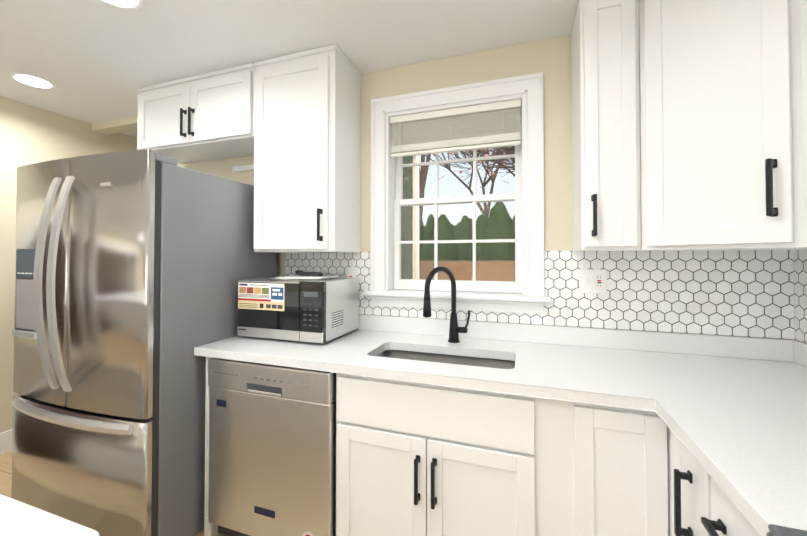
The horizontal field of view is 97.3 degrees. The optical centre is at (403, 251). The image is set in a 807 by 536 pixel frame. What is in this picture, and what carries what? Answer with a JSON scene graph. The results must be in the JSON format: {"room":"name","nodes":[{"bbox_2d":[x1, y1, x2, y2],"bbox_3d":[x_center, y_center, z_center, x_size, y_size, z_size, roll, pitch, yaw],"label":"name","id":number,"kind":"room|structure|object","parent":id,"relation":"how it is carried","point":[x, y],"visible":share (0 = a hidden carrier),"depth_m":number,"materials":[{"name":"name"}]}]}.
{"room":"kitchen","nodes":[
{"label":"kitchen","id":0,"kind":"room"},
{"bbox_2d":[0,96,136,432],"bbox_3d":[-3.170,0.141,1.365,0.060,2.450,5.970,0,-1,19],"label":"wall","id":1,"kind":"structure","parent":0,"point":[29,134],"depth_m":2.51,"materials":[{"name":"beige paint"}]},
{"bbox_2d":[0,429,12,453],"bbox_3d":[-2.547,1.321,3.018,0.015,0.142,2.284,0,-1,19],"label":"baseboard","id":2,"kind":"structure","parent":1,"relation":"attached to","point":[5,441],"depth_m":2.44,"materials":[{"name":"white wood"}]},
{"bbox_2d":[0,450,225,535],"bbox_3d":[-1.036,1.384,0.603,4.580,0.060,5.970,0,-1,19],"label":"floor","id":3,"kind":"structure","parent":0,"point":[5,473],"depth_m":2.18,"materials":[{"name":"brown wood"}]},
{"bbox_2d":[0,494,99,535],"bbox_3d":[-1.713,0.893,0.346,2.235,0.914,1.205,0,-1,19],"label":"countertop","id":4,"kind":"structure","parent":3,"relation":"on","point":[18,518],"depth_m":0.57,"materials":[{"name":"white stone"}]},
{"bbox_2d":[11,149,275,535],"bbox_3d":[-1.411,0.475,1.974,0.954,1.800,0.933,0,-1,19],"label":"fridge","id":5,"kind":"object","parent":3,"relation":"on","point":[132,267],"visible":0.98,"depth_m":1.59,"materials":[{"name":"grey metal"}]},
{"bbox_2d":[204,357,217,535],"bbox_3d":[-0.839,0.938,1.975,0.043,0.875,0.582,0,-1,19],"label":"cabinet end panel","id":6,"kind":"object","parent":3,"relation":"on","point":[210,529],"visible":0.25,"depth_m":1.70,"materials":[{"name":"white"}]},
{"bbox_2d":[208,358,335,535],"bbox_3d":[-0.509,0.939,1.839,0.650,0.869,0.621,0,-1,19],"label":"dishwasher","id":7,"kind":"object","parent":3,"relation":"on","point":[272,450],"visible":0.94,"depth_m":1.54,"materials":[{"name":"grey metal"}]},
{"bbox_2d":[336,373,667,535],"bbox_3d":[0.655,0.929,1.429,1.798,0.875,0.638,0,-1,19],"label":"base cabinet","id":8,"kind":"object","parent":3,"relation":"on","point":[416,459],"visible":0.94,"depth_m":1.26,"materials":[{"name":"white wood"}]},
{"bbox_2d":[194,314,806,410],"bbox_3d":[0.307,0.429,1.573,2.548,0.128,0.658,0,-1,19],"label":"countertop","id":9,"kind":"structure","parent":8,"relation":"on","point":[597,366],"depth_m":1.52,"materials":[{"name":"white stone"}]},
{"bbox_2d":[237,276,358,342],"bbox_3d":[-0.572,0.306,1.987,0.526,0.310,0.392,0,-1,19],"label":"microwave","id":10,"kind":"object","parent":9,"relation":"on","point":[318,311],"visible":0.98,"depth_m":1.81,"materials":[{"name":"silver metal"}]},
{"bbox_2d":[272,275,337,279],"bbox_3d":[-0.542,0.146,2.015,0.324,0.010,0.253,0,-1,19],"label":"papers","id":11,"kind":"object","parent":10,"relation":"on","point":[306,277],"visible":0.98,"depth_m":1.93,"materials":[{"name":"white paper"}]},
{"bbox_2d":[295,270,322,275],"bbox_3d":[-0.548,0.125,2.051,0.200,0.030,0.036,-1,-1,31],"label":"tool","id":12,"kind":"object","parent":11,"relation":"on","point":[300,272],"visible":0.98,"depth_m":2.03,"materials":[{"name":"grey"}]},
{"bbox_2d":[377,350,514,368],"bbox_3d":[0.169,0.594,1.580,0.684,0.201,0.319,0,-1,19],"label":"sink basin","id":13,"kind":"object","parent":9,"relation":"in","point":[463,360],"visible":0.04,"depth_m":1.71,"materials":[{"name":"silver metal"}]},
{"bbox_2d":[423,266,470,342],"bbox_3d":[0.216,0.265,1.744,0.201,0.384,0.216,0,-1,19],"label":"faucet","id":14,"kind":"object","parent":9,"relation":"on","point":[454,329],"visible":1,"depth_m":1.78,"materials":[{"name":"black metal"}]},
{"bbox_2d":[650,366,806,535],"bbox_3d":[0.993,0.416,0.701,0.681,0.128,0.540,0,-1,19],"label":"countertop","id":15,"kind":"structure","parent":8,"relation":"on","point":[731,411],"depth_m":0.88,"materials":[{"name":"white stone"}]},
{"bbox_2d":[667,426,759,535],"bbox_3d":[1.006,0.919,0.756,0.692,0.875,0.664,0,-1,19],"label":"base cabinet","id":16,"kind":"object","parent":3,"relation":"on","point":[700,502],"visible":0.67,"depth_m":0.88,"materials":[{"name":"white wood"}]},
{"bbox_2d":[766,524,806,535],"bbox_3d":[0.733,0.867,0.092,0.719,0.959,0.760,0,-1,19],"label":"range","id":17,"kind":"object","parent":3,"relation":"on","point":[776,530],"visible":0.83,"depth_m":0.54,"materials":[{"name":"silver metal"}]},
{"bbox_2d":[92,116,136,134],"bbox_3d":[-2.119,-1.034,2.852,0.960,0.055,0.115,0,-1,19],"label":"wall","id":18,"kind":"structure","parent":0,"point":[122,125],"depth_m":2.90,"materials":[{"name":"beige paint"}]},
{"bbox_2d":[0,0,577,137],"bbox_3d":[-1.036,-1.126,0.642,4.580,0.060,5.970,0,-1,19],"label":"ceiling","id":19,"kind":"structure","parent":0,"point":[95,61],"depth_m":1.78,"materials":[{"name":"white paint"}]},
{"bbox_2d":[10,73,54,88],"bbox_3d":[-2.316,-1.066,2.225,0.196,0.008,0.196,0,-1,19],"label":"recessed light","id":20,"kind":"object","parent":19,"relation":"in","point":[33,80],"visible":1,"depth_m":2.21,"materials":[{"name":"white plastic"}]},
{"bbox_2d":[101,0,141,9],"bbox_3d":[-1.209,-1.078,1.480,0.196,0.008,0.196,0,-1,19],"label":"recessed light","id":21,"kind":"object","parent":19,"relation":"in","point":[130,4],"visible":1,"depth_m":1.54,"materials":[{"name":"white plastic"}]},
{"bbox_2d":[176,35,795,339],"bbox_3d":[-0.005,0.152,2.122,3.500,2.450,0.160,0,-1,19],"label":"wall","id":22,"kind":"structure","parent":0,"point":[550,58],"depth_m":1.86,"materials":[{"name":"beige paint"}]},
{"bbox_2d":[137,63,255,171],"bbox_3d":[-1.250,-0.809,2.293,0.935,0.518,0.360,0,-1,19],"label":"upper cabinet","id":23,"kind":"object","parent":22,"relation":"attached to","point":[209,116],"visible":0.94,"depth_m":2.16,"materials":[{"name":"white wood"}]},
{"bbox_2d":[254,44,361,252],"bbox_3d":[-0.554,-0.534,2.046,0.528,1.076,0.360,0,-1,19],"label":"upper cabinet","id":24,"kind":"object","parent":22,"relation":"attached to","point":[307,151],"visible":1,"depth_m":1.92,"materials":[{"name":"white wood"}]},
{"bbox_2d":[364,72,550,313],"bbox_3d":[0.282,-0.291,2.011,1.004,1.215,0.252,0,-1,19],"label":"window","id":25,"kind":"structure","parent":22,"relation":"in","point":[524,292],"depth_m":1.97,"materials":[{"name":"white wood"}]},
{"bbox_2d":[390,99,520,197],"bbox_3d":[0.272,-0.554,1.986,0.732,0.479,0.055,0,-1,19],"label":"window blinds","id":26,"kind":"object","parent":25,"relation":"attached to","point":[486,126],"visible":0.96,"depth_m":1.97,"materials":[{"name":"beige fabric"}]},
{"bbox_3d":[0.910,0.109,-0.664,0.060,2.450,4.820,0,-1,19],"label":"wall","id":27,"kind":"structure","parent":0,"visible":0},
{"bbox_2d":[286,250,789,338],"bbox_3d":[0.430,0.183,1.881,2.520,0.370,0.007,0,-1,19],"label":"backsplash","id":28,"kind":"structure","parent":27,"relation":"attached to","point":[750,293],"depth_m":1.63,"materials":[{"name":"tile"}]},
{"bbox_2d":[346,267,356,277],"bbox_3d":[-0.315,0.154,2.132,0.072,0.118,0.010,0,-1,19],"label":"electrical outlet plate","id":29,"kind":"object","parent":28,"relation":"attached to","point":[351,271],"visible":0.62,"depth_m":2.13,"materials":[{"name":"white plastic"}]},
{"bbox_2d":[579,269,606,293],"bbox_3d":[0.909,0.144,1.704,0.118,0.118,0.013,0,-1,19],"label":"outlet","id":30,"kind":"object","parent":28,"relation":"attached to","point":[592,281],"visible":1,"depth_m":1.70,"materials":[{"name":"white plastic"}]},
{"bbox_2d":[571,0,806,250],"bbox_3d":[1.024,-0.549,1.037,0.833,1.076,1.228,0,-1,19],"label":"upper cabinet","id":31,"kind":"object","parent":27,"relation":"attached to","point":[689,125],"visible":1,"depth_m":1.24,"materials":[{"name":"white wood"}]},
{"bbox_2d":[790,250,806,342],"bbox_3d":[1.402,0.167,0.853,0.007,0.370,1.290,0,-1,19],"label":"backsplash","id":32,"kind":"structure","parent":27,"relation":"attached to","point":[798,258],"depth_m":1.44,"materials":[{"name":"tile"}]},
{"label":"outside","id":33,"kind":"structure","parent":0,"visible":0},
{"bbox_3d":[13.112,2.481,34.604,85.000,0.100,69.800,0,-1,19],"label":"ground","id":34,"kind":"structure","parent":33,"visible":0},
{"bbox_2d":[401,155,418,278],"bbox_3d":[-0.257,0.108,3.740,0.660,3.690,2.650,0,-1,19],"label":"siding","id":35,"kind":"object","parent":34,"relation":"on","point":[411,225],"depth_m":4.53,"materials":[{"name":"white"}]},
{"bbox_2d":[419,260,514,280],"bbox_3d":[13.404,1.404,21.738,46.020,1.655,0.060,0,-1,19],"label":"fence","id":36,"kind":"object","parent":34,"relation":"on","point":[460,270],"depth_m":24.72,"materials":[{"name":"brown wood"}]},
{"bbox_2d":[419,202,514,280],"bbox_3d":[15.437,-1.356,25.478,49.046,7.882,7.807,0,-1,19],"label":"hedge","id":37,"kind":"object","parent":34,"relation":"on","point":[447,229],"depth_m":26.14,"materials":[{"name":"green plant"}]},
{"bbox_2d":[419,146,514,248],"bbox_3d":[9.459,-7.125,26.260,27.312,18.852,41.651,0,-1,19],"label":"trees","id":38,"kind":"object","parent":34,"relation":"on","point":[501,163],"depth_m":34.78,"materials":[{"name":"brown plant"}]}
]}

